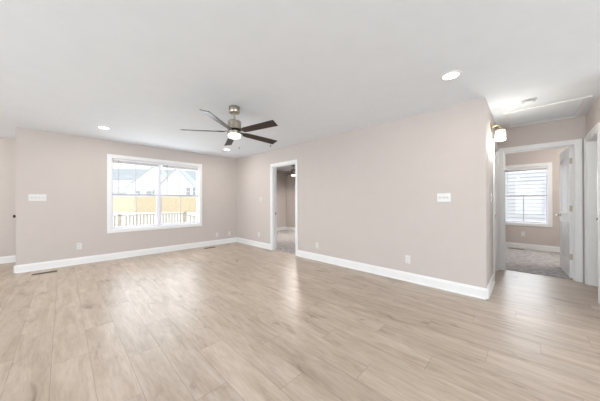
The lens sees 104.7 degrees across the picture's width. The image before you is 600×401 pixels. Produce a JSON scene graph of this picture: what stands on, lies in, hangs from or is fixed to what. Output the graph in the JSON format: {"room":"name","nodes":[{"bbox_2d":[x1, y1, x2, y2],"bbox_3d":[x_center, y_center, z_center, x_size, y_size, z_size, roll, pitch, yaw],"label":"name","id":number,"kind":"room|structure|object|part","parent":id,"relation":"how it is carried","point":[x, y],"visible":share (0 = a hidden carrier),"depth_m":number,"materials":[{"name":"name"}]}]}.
{"room":"empty living room","nodes":[
{"label":"empty living room","id":0,"kind":"room"},
{"bbox_2d":[0,137,15,256],"bbox_3d":[-6.848,-0.002,3.448,0.120,2.440,3.773,0,0,44],"label":"wall","id":1,"kind":"structure","parent":0,"point":[7,145],"depth_m":4.52,"materials":[{"name":"paint"}]},
{"bbox_2d":[0,255,15,263],"bbox_3d":[-6.837,1.151,3.353,0.021,0.133,3.653,0,0,44],"label":"baseboard","id":2,"kind":"structure","parent":1,"relation":"attached to","point":[5,259],"depth_m":4.52,"materials":[{"name":"paint"}]},
{"bbox_2d":[16,127,236,264],"bbox_3d":[-3.672,-0.004,5.785,1.164,2.440,4.247,0,0,44],"label":"wall","id":3,"kind":"structure","parent":0,"point":[71,170],"depth_m":4.44,"materials":[{"name":"paint"}]},
{"bbox_2d":[28,194,45,200],"bbox_3d":[-4.565,-0.053,4.021,0.021,0.106,0.195,0,0,44],"label":"switch plate","id":4,"kind":"object","parent":3,"relation":"attached to","point":[31,197],"visible":1,"depth_m":4.01,"materials":[{"name":"white plastic"}]},
{"bbox_2d":[77,243,81,248],"bbox_3d":[-4.199,0.869,4.401,0.009,0.117,0.072,0,0,44],"label":"wall outlet","id":5,"kind":"object","parent":3,"relation":"attached to","point":[79,245],"visible":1,"depth_m":4.40,"materials":[{"name":"white plastic"}]},
{"bbox_2d":[14,237,236,273],"bbox_3d":[-3.382,1.148,5.403,0.265,0.133,4.148,0,0,44],"label":"baseboard","id":6,"kind":"structure","parent":3,"relation":"attached to","point":[23,268],"depth_m":4.72,"materials":[{"name":"paint"}]},
{"bbox_2d":[107,154,201,232],"bbox_3d":[-3.283,-0.141,5.424,0.138,1.616,1.927,0,0,44],"label":"window","id":7,"kind":"structure","parent":3,"relation":"in","point":[110,229],"depth_m":5.38,"materials":[{"name":"paint"}]},
{"bbox_3d":[-3.640,-0.482,5.126,0.025,0.773,0.842,0,0,44],"label":"sash","id":8,"kind":"part","parent":7,"relation":"part of","materials":[{"name":"glass"}]},
{"bbox_2d":[112,159,157,192],"bbox_3d":[-3.585,-0.507,5.072,0.054,0.720,0.820,0,0,44],"label":"window blind","id":9,"kind":"object","parent":7,"relation":"attached to","point":[118,161],"visible":1,"depth_m":5.00,"materials":[{"name":"plastic"}]},
{"bbox_3d":[-3.590,-0.781,5.078,0.040,0.013,0.808,0,0,44],"label":"rail","id":10,"kind":"part","parent":9,"relation":"part of","materials":[{"name":"plastic"}]},
{"bbox_3d":[-3.617,0.226,5.104,0.025,0.723,0.842,0,0,44],"label":"sash","id":11,"kind":"part","parent":7,"relation":"part of","materials":[{"name":"glass"}]},
{"bbox_3d":[-3.005,-0.482,5.777,0.025,0.773,0.874,0,0,44],"label":"sash","id":12,"kind":"part","parent":7,"relation":"part of","materials":[{"name":"glass"}]},
{"bbox_3d":[-2.982,0.226,5.754,0.025,0.723,0.874,0,0,44],"label":"sash","id":13,"kind":"part","parent":7,"relation":"part of","materials":[{"name":"glass"}]},
{"bbox_2d":[162,164,197,170],"bbox_3d":[-2.948,-0.507,5.725,0.054,0.720,0.820,0,0,44],"label":"window blind","id":14,"kind":"object","parent":7,"relation":"attached to","point":[163,165],"visible":1,"depth_m":5.69,"materials":[{"name":"plastic"}]},
{"bbox_2d":[113,169,172,185],"bbox_3d":[-64.195,-5.241,88.966,30.800,13.820,11.000,0,0,-8],"label":"sky","id":15,"kind":"structure","parent":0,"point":[126,176],"depth_m":85.59,"materials":[{"name":"white"}]},
{"bbox_2d":[185,170,195,180],"bbox_3d":[-26.320,-3.660,70.339,15.800,10.420,10.000,0,0,-16],"label":"house","id":16,"kind":"structure","parent":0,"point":[192,174],"depth_m":67.93,"materials":[{"name":"white"}]},
{"bbox_2d":[0,230,599,400],"bbox_3d":[0.107,1.237,2.431,11.490,0.088,12.270,0,0,44],"label":"floor","id":17,"kind":"structure","parent":0,"point":[235,321],"depth_m":2.10,"materials":[{"name":"brown wood"}]},
{"bbox_2d":[32,270,56,274],"bbox_3d":[-4.276,1.211,3.877,0.090,0.005,0.290,0,0,44],"label":"floor vent","id":18,"kind":"object","parent":17,"relation":"in","point":[55,270],"visible":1,"depth_m":3.88,"materials":[{"name":"brown metal"}]},
{"bbox_2d":[0,0,599,170],"bbox_3d":[0.143,-1.289,2.480,11.490,0.100,12.390,0,0,44],"label":"ceiling","id":19,"kind":"structure","parent":0,"point":[144,71],"depth_m":2.12,"materials":[{"name":"paint"}]},
{"bbox_2d":[97,126,110,129],"bbox_3d":[-3.308,-1.226,3.906,0.186,0.006,0.186,0,0,44],"label":"recessed light","id":20,"kind":"object","parent":19,"relation":"in","point":[101,127],"visible":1,"depth_m":3.88,"materials":[{"name":"paint"}]},
{"bbox_2d":[180,105,277,145],"bbox_3d":[-0.833,-1.027,3.079,1.294,0.418,1.254,0,0,44],"label":"ceiling fan","id":21,"kind":"object","parent":19,"relation":"hanging from","point":[234,128],"visible":1,"depth_m":2.99,"materials":[{"name":"silver metal"}]},
{"bbox_3d":[-1.266,-0.908,3.015,0.533,0.007,0.116,1,12,-6],"label":"fan blade","id":22,"kind":"part","parent":21,"relation":"part of","materials":[{"name":"brown wood"}]},
{"bbox_3d":[-0.947,-0.924,2.667,0.116,0.007,0.533,15,0,12],"label":"fan blade","id":23,"kind":"part","parent":21,"relation":"part of","materials":[{"name":"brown wood"}]},
{"bbox_3d":[-1.034,-0.886,3.425,0.116,0.007,0.533,-15,4,-24],"label":"fan blade","id":24,"kind":"part","parent":21,"relation":"part of","materials":[{"name":"brown wood"}]},
{"bbox_3d":[-0.867,-0.846,3.060,0.160,0.056,0.160,0,0,44],"label":"lamp glass","id":25,"kind":"part","parent":21,"relation":"part of","materials":[{"name":"white glass"}]},
{"bbox_3d":[-0.518,-0.912,2.863,0.533,0.007,0.116,-1,-18,29],"label":"fan blade","id":26,"kind":"part","parent":21,"relation":"part of","materials":[{"name":"brown wood"}]},
{"bbox_3d":[-0.571,-0.888,3.331,0.533,0.007,0.116,3,-19,-42],"label":"fan blade","id":27,"kind":"part","parent":21,"relation":"part of","materials":[{"name":"brown wood"}]},
{"bbox_2d":[277,165,294,175],"bbox_3d":[-0.193,-1.018,7.786,1.294,0.418,1.254,0,0,24],"label":"ceiling fan","id":28,"kind":"object","parent":19,"relation":"hanging from","point":[292,173],"visible":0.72,"depth_m":7.68,"materials":[{"name":"brown metal"}]},
{"bbox_2d":[440,70,461,80],"bbox_3d":[1.498,-1.239,2.300,0.186,0.006,0.186,0,0,44],"label":"recessed light","id":29,"kind":"object","parent":19,"relation":"in","point":[454,74],"visible":1,"depth_m":2.29,"materials":[{"name":"paint"}]},
{"bbox_2d":[521,98,536,104],"bbox_3d":[2.833,-1.224,2.866,0.140,0.040,0.140,0,0,44],"label":"smoke detector","id":30,"kind":"object","parent":19,"relation":"attached to","point":[529,100],"visible":1,"depth_m":2.84,"materials":[{"name":"white plastic"}]},
{"bbox_2d":[503,95,591,127],"bbox_3d":[3.490,-1.236,3.341,0.797,0.016,0.913,0,0,44],"label":"attic hatch","id":31,"kind":"object","parent":19,"relation":"attached to","point":[566,109],"visible":1,"depth_m":3.29,"materials":[{"name":"paint"}]},
{"bbox_3d":[3.488,-1.241,3.343,0.683,0.006,0.805,0,0,44],"label":"hatch panel","id":32,"kind":"part","parent":31,"relation":"part of","materials":[{"name":"paint"}]},
{"bbox_2d":[237,95,599,287],"bbox_3d":[2.354,-0.021,3.907,10.086,2.440,1.721,0,0,44],"label":"wall","id":33,"kind":"structure","parent":0,"point":[367,195],"depth_m":3.57,"materials":[{"name":"paint"}]},
{"bbox_2d":[270,159,297,255],"bbox_3d":[-0.341,0.156,5.417,0.938,2.104,0.156,0,0,44],"label":"trim","id":34,"kind":"structure","parent":33,"relation":"attached to","point":[273,167],"depth_m":5.66,"materials":[{"name":"paint"}]},
{"bbox_2d":[237,227,494,299],"bbox_3d":[0.839,1.141,6.207,6.826,0.133,2.941,0,0,44],"label":"baseboard","id":35,"kind":"structure","parent":33,"relation":"attached to","point":[469,290],"depth_m":3.51,"materials":[{"name":"paint"}]},
{"bbox_2d":[405,255,409,263],"bbox_3d":[1.599,0.875,3.435,0.072,0.117,0.009,0,0,44],"label":"wall outlet","id":36,"kind":"object","parent":33,"relation":"attached to","point":[407,258],"visible":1,"depth_m":3.43,"materials":[{"name":"white plastic"}]},
{"bbox_2d":[437,193,450,201],"bbox_3d":[1.928,-0.040,3.105,0.162,0.117,0.022,0,0,44],"label":"switch plate","id":37,"kind":"object","parent":33,"relation":"attached to","point":[441,197],"visible":1,"depth_m":3.10,"materials":[{"name":"white plastic"}]},
{"bbox_2d":[584,123,599,300],"bbox_3d":[3.851,0.142,2.981,0.138,2.104,0.893,0,0,44],"label":"trim","id":38,"kind":"structure","parent":33,"relation":"attached to","point":[592,139],"depth_m":3.25,"materials":[{"name":"paint"}]},
{"bbox_2d":[277,147,567,246],"bbox_3d":[2.296,-0.016,5.898,9.590,2.440,4.490,0,0,44],"label":"wall","id":39,"kind":"structure","parent":0,"point":[547,236],"depth_m":5.68,"materials":[{"name":"paint"}]},
{"bbox_2d":[505,162,552,227],"bbox_3d":[5.558,-0.131,5.756,0.966,1.521,0.138,0,0,44],"label":"window","id":40,"kind":"structure","parent":39,"relation":"in","point":[548,173],"depth_m":5.51,"materials":[{"name":"paint"}]},
{"bbox_2d":[505,166,546,172],"bbox_3d":[5.536,-0.484,5.734,0.800,0.650,0.054,0,0,44],"label":"window blind","id":41,"kind":"object","parent":40,"relation":"attached to","point":[541,167],"visible":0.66,"depth_m":5.69,"materials":[{"name":"plastic"}]},
{"bbox_3d":[5.570,0.211,5.767,0.806,0.677,0.025,0,0,44],"label":"sash","id":42,"kind":"part","parent":40,"relation":"part of","materials":[{"name":"glass"}]},
{"bbox_3d":[5.590,-0.449,5.790,0.806,0.724,0.025,0,0,44],"label":"sash","id":43,"kind":"part","parent":40,"relation":"part of","materials":[{"name":"plastic"}]},
{"bbox_2d":[506,242,559,251],"bbox_3d":[4.921,1.129,4.539,3.700,0.133,2.529,0,0,44],"label":"baseboard","id":44,"kind":"structure","parent":39,"relation":"attached to","point":[508,244],"depth_m":5.59,"materials":[{"name":"paint"}]},
{"bbox_2d":[487,103,497,285],"bbox_3d":[2.853,-0.022,3.505,0.120,2.440,1.601,0,0,44],"label":"wall","id":45,"kind":"structure","parent":0,"point":[491,135],"depth_m":3.14,"materials":[{"name":"paint"}]},
{"bbox_2d":[493,139,498,274],"bbox_3d":[3.096,0.145,3.741,0.138,2.104,0.818,0,0,44],"label":"trim","id":46,"kind":"structure","parent":45,"relation":"attached to","point":[495,146],"depth_m":3.94,"materials":[{"name":"paint"}]},
{"bbox_2d":[490,123,502,137],"bbox_3d":[2.686,-0.937,3.136,0.161,0.258,0.118,0,0,44],"label":"wall lamp","id":47,"kind":"object","parent":45,"relation":"attached to","point":[500,134],"visible":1,"depth_m":3.12,"materials":[{"name":"white glass"}]},
{"bbox_3d":[2.701,-0.895,3.121,0.064,0.110,0.064,0,0,44],"label":"bulb","id":48,"kind":"part","parent":47,"relation":"part of","materials":[{"name":"white glass"}]},
{"bbox_2d":[505,170,545,221],"bbox_3d":[9.771,-2.363,10.027,14.800,7.420,7.000,0,0,44],"label":"house","id":49,"kind":"structure","parent":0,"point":[528,182],"depth_m":7.84,"materials":[{"name":"white"}]},
{"bbox_2d":[498,115,585,282],"bbox_3d":[3.994,-0.025,3.593,3.700,2.440,0.120,0,0,44],"label":"wall","id":50,"kind":"structure","parent":0,"point":[569,128],"depth_m":3.61,"materials":[{"name":"paint"}]},
{"bbox_2d":[499,139,582,282],"bbox_3d":[3.834,0.147,3.749,0.931,2.098,0.156,0,0,44],"label":"trim","id":51,"kind":"structure","parent":50,"relation":"attached to","point":[576,144],"depth_m":3.47,"materials":[{"name":"paint"}]},
{"bbox_2d":[556,147,572,277],"bbox_3d":[4.394,0.175,3.828,0.152,2.015,0.782,0,0,41],"label":"door","id":52,"kind":"structure","parent":50,"relation":"in","point":[565,157],"depth_m":3.71,"materials":[{"name":"paint"}]},
{"bbox_3d":[4.397,-0.249,3.832,0.031,0.849,0.486,0,0,41],"label":"panel","id":53,"kind":"part","parent":52,"relation":"part of","materials":[{"name":"paint"}]},
{"bbox_3d":[4.399,0.658,3.830,0.031,0.554,0.486,0,0,41],"label":"panel","id":54,"kind":"part","parent":52,"relation":"part of","materials":[{"name":"paint"}]},
{"label":"outside","id":55,"kind":"structure","parent":0,"visible":0},
{"bbox_2d":[113,212,196,226],"bbox_3d":[-14.842,1.572,56.385,180.000,0.150,180.000,0,0,44],"label":"ground","id":56,"kind":"structure","parent":55,"point":[114,213],"depth_m":19.18,"materials":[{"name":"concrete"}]},
{"bbox_2d":[113,186,126,196],"bbox_3d":[-48.105,-1.130,62.975,14.800,5.420,7.000,0,0,-8],"label":"house","id":57,"kind":"structure","parent":56,"relation":"on","point":[122,190],"depth_m":60.33,"materials":[{"name":"beige"}]},
{"bbox_2d":[124,167,167,196],"bbox_3d":[-33.371,-3.080,53.978,11.200,9.220,4.700,0,0,-10],"label":"house","id":58,"kind":"structure","parent":56,"relation":"on","point":[146,182],"depth_m":51.72,"materials":[{"name":"white"}]},
{"bbox_2d":[113,196,196,211],"bbox_3d":[-19.785,0.457,27.985,40.040,1.880,0.068,0,0,0],"label":"fence","id":59,"kind":"object","parent":56,"relation":"on","point":[138,203],"visible":0.2,"depth_m":27.95,"materials":[{"name":"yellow wood"}]},
{"bbox_2d":[151,169,195,194],"bbox_3d":[-21.418,-2.029,42.336,7.400,7.020,9.700,0,0,-16],"label":"house","id":60,"kind":"structure","parent":56,"relation":"on","point":[170,183],"depth_m":38.00,"materials":[{"name":"white"}]},
{"bbox_2d":[187,214,196,221],"bbox_3d":[-3.627,0.938,8.881,0.090,0.870,1.370,0,0,44],"label":"stair railing","id":61,"kind":"object","parent":56,"relation":"on","point":[190,216],"visible":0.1,"depth_m":8.47,"materials":[{"name":"white wood"}]},
{"bbox_3d":[-5.693,1.345,5.902,1.600,0.050,6.500,0,0,44],"label":"porch deck","id":62,"kind":"object","parent":56,"relation":"on","visible":0},
{"bbox_2d":[113,211,186,226],"bbox_3d":[-5.626,0.857,6.832,0.090,0.930,4.325,0,0,44],"label":"porch railing","id":63,"kind":"object","parent":62,"relation":"on","point":[184,214],"visible":0.26,"depth_m":7.50,"materials":[{"name":"white wood"}]},
{"bbox_3d":[-5.460,0.857,7.002,0.090,0.930,0.090,0,0,44],"label":"post","id":64,"kind":"part","parent":63,"relation":"part of","materials":[{"name":"white wood"}]},
{"bbox_3d":[-5.635,0.455,6.824,0.090,0.035,4.300,0,0,44],"label":"rail","id":65,"kind":"part","parent":63,"relation":"part of","materials":[{"name":"white wood"}]},
{"bbox_3d":[-4.147,0.857,8.348,0.090,0.930,0.090,0,0,44],"label":"post","id":66,"kind":"part","parent":63,"relation":"part of","materials":[{"name":"white wood"}]}
]}

